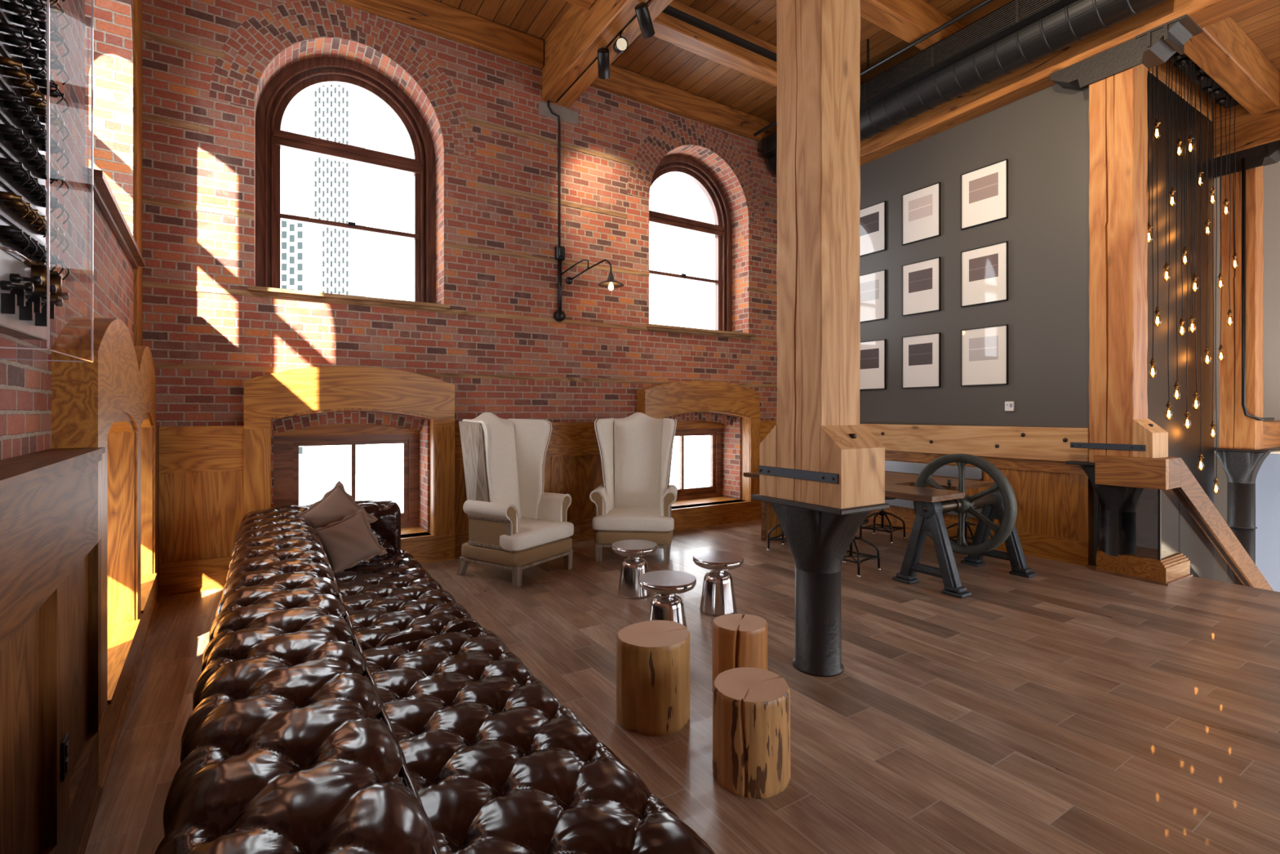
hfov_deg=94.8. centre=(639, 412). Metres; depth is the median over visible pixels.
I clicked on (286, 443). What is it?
window
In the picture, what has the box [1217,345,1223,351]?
socket
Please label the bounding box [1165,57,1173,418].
pendant bulb
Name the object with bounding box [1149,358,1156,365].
socket
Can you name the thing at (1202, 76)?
pendant bulb
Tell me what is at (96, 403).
trim
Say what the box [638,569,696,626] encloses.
side table
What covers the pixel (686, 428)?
window
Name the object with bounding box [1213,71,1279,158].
girder
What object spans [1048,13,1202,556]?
column
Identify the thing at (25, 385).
wall
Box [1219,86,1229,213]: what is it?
pendant bulb
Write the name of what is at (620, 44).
track spotlight
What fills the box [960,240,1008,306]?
framed print
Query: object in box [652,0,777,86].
joist
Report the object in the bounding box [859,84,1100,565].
wall
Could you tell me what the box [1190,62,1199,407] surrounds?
pendant bulb
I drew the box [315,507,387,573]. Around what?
throw pillow
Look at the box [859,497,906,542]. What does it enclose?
metal stool
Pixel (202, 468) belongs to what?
trim
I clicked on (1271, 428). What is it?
beam
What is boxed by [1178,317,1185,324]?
socket
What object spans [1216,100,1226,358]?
pendant bulb
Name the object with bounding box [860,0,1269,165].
girder
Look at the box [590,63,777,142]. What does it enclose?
ceiling beam
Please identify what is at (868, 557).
metal stool
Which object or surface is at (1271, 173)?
wall
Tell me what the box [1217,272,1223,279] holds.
socket
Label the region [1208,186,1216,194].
socket
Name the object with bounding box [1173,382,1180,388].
socket
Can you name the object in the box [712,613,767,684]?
stool
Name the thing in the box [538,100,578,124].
pad
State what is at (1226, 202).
socket
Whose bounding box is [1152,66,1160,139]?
pendant bulb
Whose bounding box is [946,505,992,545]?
metal stool
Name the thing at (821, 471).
column
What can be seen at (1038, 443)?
beam
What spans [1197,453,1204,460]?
socket
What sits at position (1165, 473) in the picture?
stair handrail
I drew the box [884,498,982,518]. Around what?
air vent
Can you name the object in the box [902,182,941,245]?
framed print
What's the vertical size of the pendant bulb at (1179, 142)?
1.079 m
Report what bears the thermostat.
attached to the wall at (1042, 135)
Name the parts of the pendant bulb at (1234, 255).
cord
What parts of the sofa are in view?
tufted arm, tufted seat, tufted seat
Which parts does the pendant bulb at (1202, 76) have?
cord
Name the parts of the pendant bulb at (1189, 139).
cord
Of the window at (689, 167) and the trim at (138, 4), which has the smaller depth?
the trim at (138, 4)
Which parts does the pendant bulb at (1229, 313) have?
cord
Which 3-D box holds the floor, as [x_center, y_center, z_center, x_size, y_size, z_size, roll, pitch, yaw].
[1.913,1.675,2.380,8.970,0.250,12.000,0,0,-32]
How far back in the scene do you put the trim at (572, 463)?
6.99 m
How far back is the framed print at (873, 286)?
8.10 m
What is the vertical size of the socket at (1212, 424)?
0.079 m
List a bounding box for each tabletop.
[611,546,657,556]
[638,579,696,594]
[693,557,743,570]
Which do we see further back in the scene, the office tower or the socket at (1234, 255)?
the office tower
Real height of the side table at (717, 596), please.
0.422 m
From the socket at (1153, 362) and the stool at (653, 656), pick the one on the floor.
the stool at (653, 656)
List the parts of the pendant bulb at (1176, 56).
cord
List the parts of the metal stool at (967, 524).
leg, screw post, leg, seat, leg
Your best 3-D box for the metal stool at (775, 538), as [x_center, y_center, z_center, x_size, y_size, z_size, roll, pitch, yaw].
[1.710,1.300,6.645,0.417,0.500,0.417,0,0,38]
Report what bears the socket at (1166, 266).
attached to the pendant bulb at (1166, 266)
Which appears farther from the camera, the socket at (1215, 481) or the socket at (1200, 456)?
the socket at (1215, 481)
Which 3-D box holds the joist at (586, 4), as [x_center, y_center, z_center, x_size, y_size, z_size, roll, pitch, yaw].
[-1.957,-4.189,4.869,3.541,0.317,0.230,0,0,-32]
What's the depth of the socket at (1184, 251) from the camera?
6.81 m
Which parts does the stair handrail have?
corner rail, landing rail, sloping rail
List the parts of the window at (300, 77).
sash frame, meeting rail, sill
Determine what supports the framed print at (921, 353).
attached to the wall at (1042, 135)
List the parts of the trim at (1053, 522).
shoe moulding, rail, rail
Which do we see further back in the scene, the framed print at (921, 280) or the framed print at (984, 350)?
the framed print at (921, 280)
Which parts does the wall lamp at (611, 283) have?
pivot post, arm, lamp shade, bulb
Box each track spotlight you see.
[597,47,609,79]
[613,31,628,53]
[634,2,654,38]
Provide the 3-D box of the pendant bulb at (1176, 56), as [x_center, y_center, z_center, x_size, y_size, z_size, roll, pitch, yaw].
[6.095,-2.095,6.680,0.110,3.914,0.108,0,0,-32]
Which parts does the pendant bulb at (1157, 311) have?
cord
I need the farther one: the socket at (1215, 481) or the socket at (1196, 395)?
the socket at (1215, 481)
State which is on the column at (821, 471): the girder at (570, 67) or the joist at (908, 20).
the girder at (570, 67)
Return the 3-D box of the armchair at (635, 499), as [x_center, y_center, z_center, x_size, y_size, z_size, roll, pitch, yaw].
[-0.046,0.775,6.476,0.917,1.550,0.835,0,0,5]
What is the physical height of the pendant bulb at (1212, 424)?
4.380 m
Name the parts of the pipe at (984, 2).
hanger rod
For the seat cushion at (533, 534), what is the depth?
5.47 m
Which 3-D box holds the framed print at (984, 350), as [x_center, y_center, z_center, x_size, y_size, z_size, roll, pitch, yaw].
[4.005,-0.652,6.854,0.030,0.675,0.525,0,0,-32]
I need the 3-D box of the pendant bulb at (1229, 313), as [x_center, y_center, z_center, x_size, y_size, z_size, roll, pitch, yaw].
[7.403,-2.567,7.383,0.110,2.969,0.108,0,0,-32]
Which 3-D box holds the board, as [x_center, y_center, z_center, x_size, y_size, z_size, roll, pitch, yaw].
[6.373,-4.080,6.825,3.550,0.060,0.210,0,0,-32]
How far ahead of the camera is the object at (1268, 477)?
8.42 m
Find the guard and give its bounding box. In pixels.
[1157,488,1160,559]
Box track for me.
[662,4,777,62]
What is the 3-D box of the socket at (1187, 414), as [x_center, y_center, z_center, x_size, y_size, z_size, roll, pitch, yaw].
[6.096,0.019,6.551,0.062,0.079,0.062,0,0,-32]
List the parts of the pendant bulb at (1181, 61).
cord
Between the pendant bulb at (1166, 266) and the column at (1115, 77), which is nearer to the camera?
the column at (1115, 77)
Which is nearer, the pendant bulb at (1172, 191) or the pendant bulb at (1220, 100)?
the pendant bulb at (1172, 191)
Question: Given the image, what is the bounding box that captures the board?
[1168,51,1239,108]
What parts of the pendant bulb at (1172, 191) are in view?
cord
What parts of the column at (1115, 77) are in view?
iron plate, timber post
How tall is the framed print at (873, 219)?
0.660 m
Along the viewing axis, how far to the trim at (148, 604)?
4.58 m
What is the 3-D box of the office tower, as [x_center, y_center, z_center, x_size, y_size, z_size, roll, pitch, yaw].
[-104.908,-63.450,205.989,12.037,170.000,12.097,0,0,0]
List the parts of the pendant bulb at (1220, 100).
cord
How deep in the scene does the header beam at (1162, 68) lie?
7.41 m
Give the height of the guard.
2.160 m
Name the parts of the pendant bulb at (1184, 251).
cord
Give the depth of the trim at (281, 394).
5.75 m
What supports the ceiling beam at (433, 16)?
attached to the wall at (208, 65)
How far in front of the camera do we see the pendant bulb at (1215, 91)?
7.40 m
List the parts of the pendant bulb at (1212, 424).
cord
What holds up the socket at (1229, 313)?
attached to the pendant bulb at (1229, 313)
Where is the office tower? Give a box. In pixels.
[313,84,365,475]
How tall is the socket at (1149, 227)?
0.079 m
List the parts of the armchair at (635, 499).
arm, nailhead trim, leg, nailhead trim, arm, seat frame, backrest, leg, nailhead trim, arm, arm, arm frame, nailhead trim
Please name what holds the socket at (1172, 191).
attached to the pendant bulb at (1172, 191)
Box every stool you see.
[616,620,689,736]
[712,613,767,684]
[712,666,790,799]
[766,523,786,550]
[842,518,880,577]
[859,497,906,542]
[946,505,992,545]
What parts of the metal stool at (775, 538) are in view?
leg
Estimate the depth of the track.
6.45 m
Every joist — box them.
[564,0,595,9]
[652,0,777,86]
[859,0,964,50]
[1184,16,1279,114]
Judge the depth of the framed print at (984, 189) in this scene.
6.84 m
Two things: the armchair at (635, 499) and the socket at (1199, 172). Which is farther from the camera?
the socket at (1199, 172)
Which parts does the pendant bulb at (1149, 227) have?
cord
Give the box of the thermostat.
[1004,401,1014,411]
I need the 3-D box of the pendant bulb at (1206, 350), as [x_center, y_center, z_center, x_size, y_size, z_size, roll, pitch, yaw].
[6.656,-2.304,6.902,0.110,3.496,0.108,0,0,-32]
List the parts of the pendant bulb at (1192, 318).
cord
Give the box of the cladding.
[1136,71,1213,580]
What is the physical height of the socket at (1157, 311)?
0.079 m
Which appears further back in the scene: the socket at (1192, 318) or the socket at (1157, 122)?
the socket at (1192, 318)
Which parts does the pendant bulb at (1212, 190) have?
cord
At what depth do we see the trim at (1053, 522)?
6.30 m
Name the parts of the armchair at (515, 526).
leg, nailhead trim, arm panel, arm frame, arm, backrest, arm, nailhead trim, seat frame, leg, nailhead trim, arm, nailhead trim, arm, leg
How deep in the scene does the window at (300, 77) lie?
6.12 m
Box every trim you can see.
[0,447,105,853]
[51,316,142,790]
[133,0,142,346]
[133,345,158,657]
[155,426,159,600]
[158,425,244,596]
[244,365,455,564]
[454,422,604,558]
[636,380,759,530]
[760,420,776,518]
[865,450,1091,565]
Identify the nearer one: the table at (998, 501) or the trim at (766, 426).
the table at (998, 501)
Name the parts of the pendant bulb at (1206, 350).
cord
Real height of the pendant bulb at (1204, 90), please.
1.843 m
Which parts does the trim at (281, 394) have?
post, shoe moulding, post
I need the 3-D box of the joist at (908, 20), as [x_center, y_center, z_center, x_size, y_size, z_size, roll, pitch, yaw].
[2.170,-4.189,5.818,3.720,0.317,0.230,0,0,-32]
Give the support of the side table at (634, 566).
on the floor
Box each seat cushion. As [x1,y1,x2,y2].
[499,517,573,551]
[591,506,674,531]
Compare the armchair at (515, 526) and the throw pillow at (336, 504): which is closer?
the throw pillow at (336, 504)
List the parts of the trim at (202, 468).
shoe moulding, rail, rail, panel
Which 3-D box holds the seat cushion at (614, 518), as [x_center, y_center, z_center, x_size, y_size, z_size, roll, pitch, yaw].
[-0.052,1.156,6.399,0.860,0.174,0.680,0,0,5]
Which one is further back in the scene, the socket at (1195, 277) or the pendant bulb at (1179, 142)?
the pendant bulb at (1179, 142)
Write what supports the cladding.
on the floor
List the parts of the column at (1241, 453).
timber post, iron plate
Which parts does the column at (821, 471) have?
timber post, iron plate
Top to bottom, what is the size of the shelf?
0.052 m
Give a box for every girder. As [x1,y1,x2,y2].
[542,0,672,107]
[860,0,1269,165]
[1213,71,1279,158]
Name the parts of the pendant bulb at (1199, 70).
cord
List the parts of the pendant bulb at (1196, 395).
cord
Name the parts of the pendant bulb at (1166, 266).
cord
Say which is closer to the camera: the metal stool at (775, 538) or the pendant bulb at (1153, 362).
the pendant bulb at (1153, 362)
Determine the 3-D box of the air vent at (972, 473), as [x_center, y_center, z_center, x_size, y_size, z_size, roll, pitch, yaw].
[3.559,0.713,7.427,0.026,0.135,1.480,0,0,-32]
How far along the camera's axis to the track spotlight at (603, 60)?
5.98 m
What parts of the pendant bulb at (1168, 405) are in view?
cord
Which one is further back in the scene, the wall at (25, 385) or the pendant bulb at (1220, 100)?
the pendant bulb at (1220, 100)
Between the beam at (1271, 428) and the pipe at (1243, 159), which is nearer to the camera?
the pipe at (1243, 159)
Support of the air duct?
hanging from the joist at (908, 20)
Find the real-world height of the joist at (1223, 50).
0.447 m
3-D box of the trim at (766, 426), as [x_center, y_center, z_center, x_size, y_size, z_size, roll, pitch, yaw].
[2.066,0.835,8.872,0.930,1.430,0.164,0,0,-32]
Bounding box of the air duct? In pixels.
[761,0,1167,175]
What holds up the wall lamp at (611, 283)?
attached to the wall at (208, 65)
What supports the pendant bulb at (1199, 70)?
hanging from the board
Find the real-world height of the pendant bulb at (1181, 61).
3.174 m
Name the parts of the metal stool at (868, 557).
screw post, leg, seat, leg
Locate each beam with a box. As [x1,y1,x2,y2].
[859,423,1089,462]
[1147,59,1213,121]
[1262,420,1279,448]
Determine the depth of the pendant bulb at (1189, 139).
6.74 m
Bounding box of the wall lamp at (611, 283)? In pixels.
[547,100,624,321]
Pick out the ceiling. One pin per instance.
(656, 59)
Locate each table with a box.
[611,539,657,599]
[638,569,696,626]
[693,551,743,616]
[743,453,1036,598]
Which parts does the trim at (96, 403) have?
post, shoe moulding, post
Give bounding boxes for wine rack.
[0,0,69,340]
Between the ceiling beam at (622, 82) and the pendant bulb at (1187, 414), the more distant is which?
the ceiling beam at (622, 82)
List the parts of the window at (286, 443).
sash frame, sill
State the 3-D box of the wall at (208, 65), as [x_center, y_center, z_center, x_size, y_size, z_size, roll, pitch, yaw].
[-1.200,-1.350,7.277,9.100,6.200,0.616,0,0,-32]
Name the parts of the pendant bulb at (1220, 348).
cord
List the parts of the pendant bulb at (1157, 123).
cord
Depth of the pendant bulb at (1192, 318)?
6.69 m
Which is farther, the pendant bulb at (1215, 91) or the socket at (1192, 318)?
the pendant bulb at (1215, 91)
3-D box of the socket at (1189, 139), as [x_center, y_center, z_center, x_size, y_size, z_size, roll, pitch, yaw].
[6.310,-3.142,6.744,0.062,0.079,0.062,0,0,-32]
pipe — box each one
[753,0,993,136]
[1241,157,1275,420]
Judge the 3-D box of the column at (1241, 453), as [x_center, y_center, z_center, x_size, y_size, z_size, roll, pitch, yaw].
[8.145,0.636,7.942,0.430,8.228,1.080,0,0,-32]
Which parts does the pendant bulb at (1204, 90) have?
cord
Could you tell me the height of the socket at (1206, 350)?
0.079 m
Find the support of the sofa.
on the floor
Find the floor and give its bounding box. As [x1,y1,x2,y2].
[84,518,1279,853]
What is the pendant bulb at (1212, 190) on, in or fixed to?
hanging from the board
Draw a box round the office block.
[280,214,320,497]
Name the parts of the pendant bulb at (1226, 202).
cord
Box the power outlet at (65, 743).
[61,733,69,781]
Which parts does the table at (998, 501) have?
post, panel, apron rail, frame, frame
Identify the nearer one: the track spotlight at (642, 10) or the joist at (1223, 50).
the track spotlight at (642, 10)
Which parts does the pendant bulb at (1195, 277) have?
cord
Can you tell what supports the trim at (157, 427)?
attached to the wall at (25, 385)
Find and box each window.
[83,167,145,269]
[247,56,450,311]
[273,422,429,537]
[645,155,754,338]
[671,420,746,509]
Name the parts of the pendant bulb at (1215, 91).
cord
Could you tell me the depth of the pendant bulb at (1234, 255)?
7.49 m
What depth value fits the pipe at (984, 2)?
6.38 m
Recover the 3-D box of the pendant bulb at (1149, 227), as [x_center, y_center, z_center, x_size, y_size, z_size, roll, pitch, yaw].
[5.155,-2.881,5.960,0.110,2.343,0.108,0,0,-32]
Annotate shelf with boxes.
[0,447,105,502]
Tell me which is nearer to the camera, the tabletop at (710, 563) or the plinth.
the tabletop at (710, 563)
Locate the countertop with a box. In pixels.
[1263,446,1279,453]
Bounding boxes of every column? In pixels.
[751,0,889,676]
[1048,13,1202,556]
[1213,139,1279,585]
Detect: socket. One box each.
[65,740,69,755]
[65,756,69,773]
[1147,222,1152,231]
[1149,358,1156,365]
[1152,118,1160,127]
[1153,306,1161,315]
[1162,262,1170,270]
[1165,400,1172,408]
[1168,186,1176,195]
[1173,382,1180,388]
[1175,137,1182,145]
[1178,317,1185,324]
[1182,246,1186,253]
[1184,410,1190,417]
[1187,134,1194,142]
[1189,314,1195,321]
[1191,273,1198,280]
[1192,391,1199,398]
[1196,168,1204,176]
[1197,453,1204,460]
[1204,346,1209,353]
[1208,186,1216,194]
[1210,421,1216,427]
[1213,477,1219,484]
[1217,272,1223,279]
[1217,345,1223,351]
[1222,198,1229,204]
[1226,309,1233,315]
[1231,252,1238,258]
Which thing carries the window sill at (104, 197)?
in the wall at (25, 385)
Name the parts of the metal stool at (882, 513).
leg, leg, screw post, leg, seat, leg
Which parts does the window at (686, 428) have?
sash frame, frame, sill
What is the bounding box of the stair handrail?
[1094,454,1273,591]
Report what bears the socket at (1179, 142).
attached to the pendant bulb at (1179, 142)
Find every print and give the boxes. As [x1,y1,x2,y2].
[859,200,886,257]
[859,269,886,322]
[859,338,886,390]
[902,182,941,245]
[902,257,941,315]
[902,332,941,388]
[960,158,1008,230]
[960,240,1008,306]
[960,324,1008,386]
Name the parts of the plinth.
shoe moulding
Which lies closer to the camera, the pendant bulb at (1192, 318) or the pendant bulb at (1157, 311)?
the pendant bulb at (1157, 311)
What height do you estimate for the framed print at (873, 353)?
0.675 m
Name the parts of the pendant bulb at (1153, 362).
cord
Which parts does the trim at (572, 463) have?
shoe moulding, rail, rail, panel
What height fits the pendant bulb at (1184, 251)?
2.345 m
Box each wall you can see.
[0,0,133,459]
[142,0,777,532]
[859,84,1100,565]
[1213,160,1279,582]
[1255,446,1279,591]
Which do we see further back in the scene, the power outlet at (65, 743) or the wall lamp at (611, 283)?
the wall lamp at (611, 283)
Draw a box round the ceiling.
[434,0,1279,122]
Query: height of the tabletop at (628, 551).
0.074 m
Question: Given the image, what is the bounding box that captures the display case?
[0,0,93,362]
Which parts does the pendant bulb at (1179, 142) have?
cord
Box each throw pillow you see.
[295,480,377,528]
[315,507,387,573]
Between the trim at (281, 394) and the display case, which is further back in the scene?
the trim at (281, 394)
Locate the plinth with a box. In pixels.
[1085,546,1192,586]
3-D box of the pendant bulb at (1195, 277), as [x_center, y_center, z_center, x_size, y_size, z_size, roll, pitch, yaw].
[6.301,-2.707,6.679,0.110,2.689,0.108,0,0,-32]
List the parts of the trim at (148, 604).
post, shoe moulding, post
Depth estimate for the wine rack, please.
1.56 m
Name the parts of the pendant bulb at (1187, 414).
cord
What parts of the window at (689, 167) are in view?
meeting rail, sash frame, sill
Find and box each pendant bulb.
[1147,68,1152,240]
[1148,66,1156,375]
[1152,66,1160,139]
[1153,65,1161,324]
[1162,60,1170,281]
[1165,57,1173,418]
[1168,54,1176,204]
[1170,53,1182,399]
[1173,62,1184,155]
[1177,57,1186,334]
[1182,63,1189,262]
[1183,57,1190,426]
[1185,61,1194,150]
[1186,56,1195,332]
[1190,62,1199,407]
[1191,62,1198,289]
[1194,66,1204,468]
[1194,74,1206,186]
[1201,85,1213,233]
[1203,75,1211,362]
[1206,75,1216,204]
[1208,93,1218,435]
[1209,88,1222,491]
[1216,97,1226,288]
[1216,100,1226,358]
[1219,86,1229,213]
[1223,90,1233,325]
[1228,94,1238,266]
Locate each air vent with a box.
[884,460,982,479]
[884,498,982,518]
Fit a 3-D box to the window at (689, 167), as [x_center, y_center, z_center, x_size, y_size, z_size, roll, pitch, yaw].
[0.735,-2.400,8.417,1.850,2.620,0.620,0,0,-32]
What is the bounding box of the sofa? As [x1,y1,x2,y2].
[154,499,715,853]
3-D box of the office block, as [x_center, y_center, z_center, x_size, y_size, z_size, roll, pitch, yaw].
[-89.722,-14.450,153.998,8.056,72.000,8.116,0,0,0]
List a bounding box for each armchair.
[456,412,573,587]
[589,412,677,563]
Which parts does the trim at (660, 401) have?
shoe moulding, post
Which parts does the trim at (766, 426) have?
rail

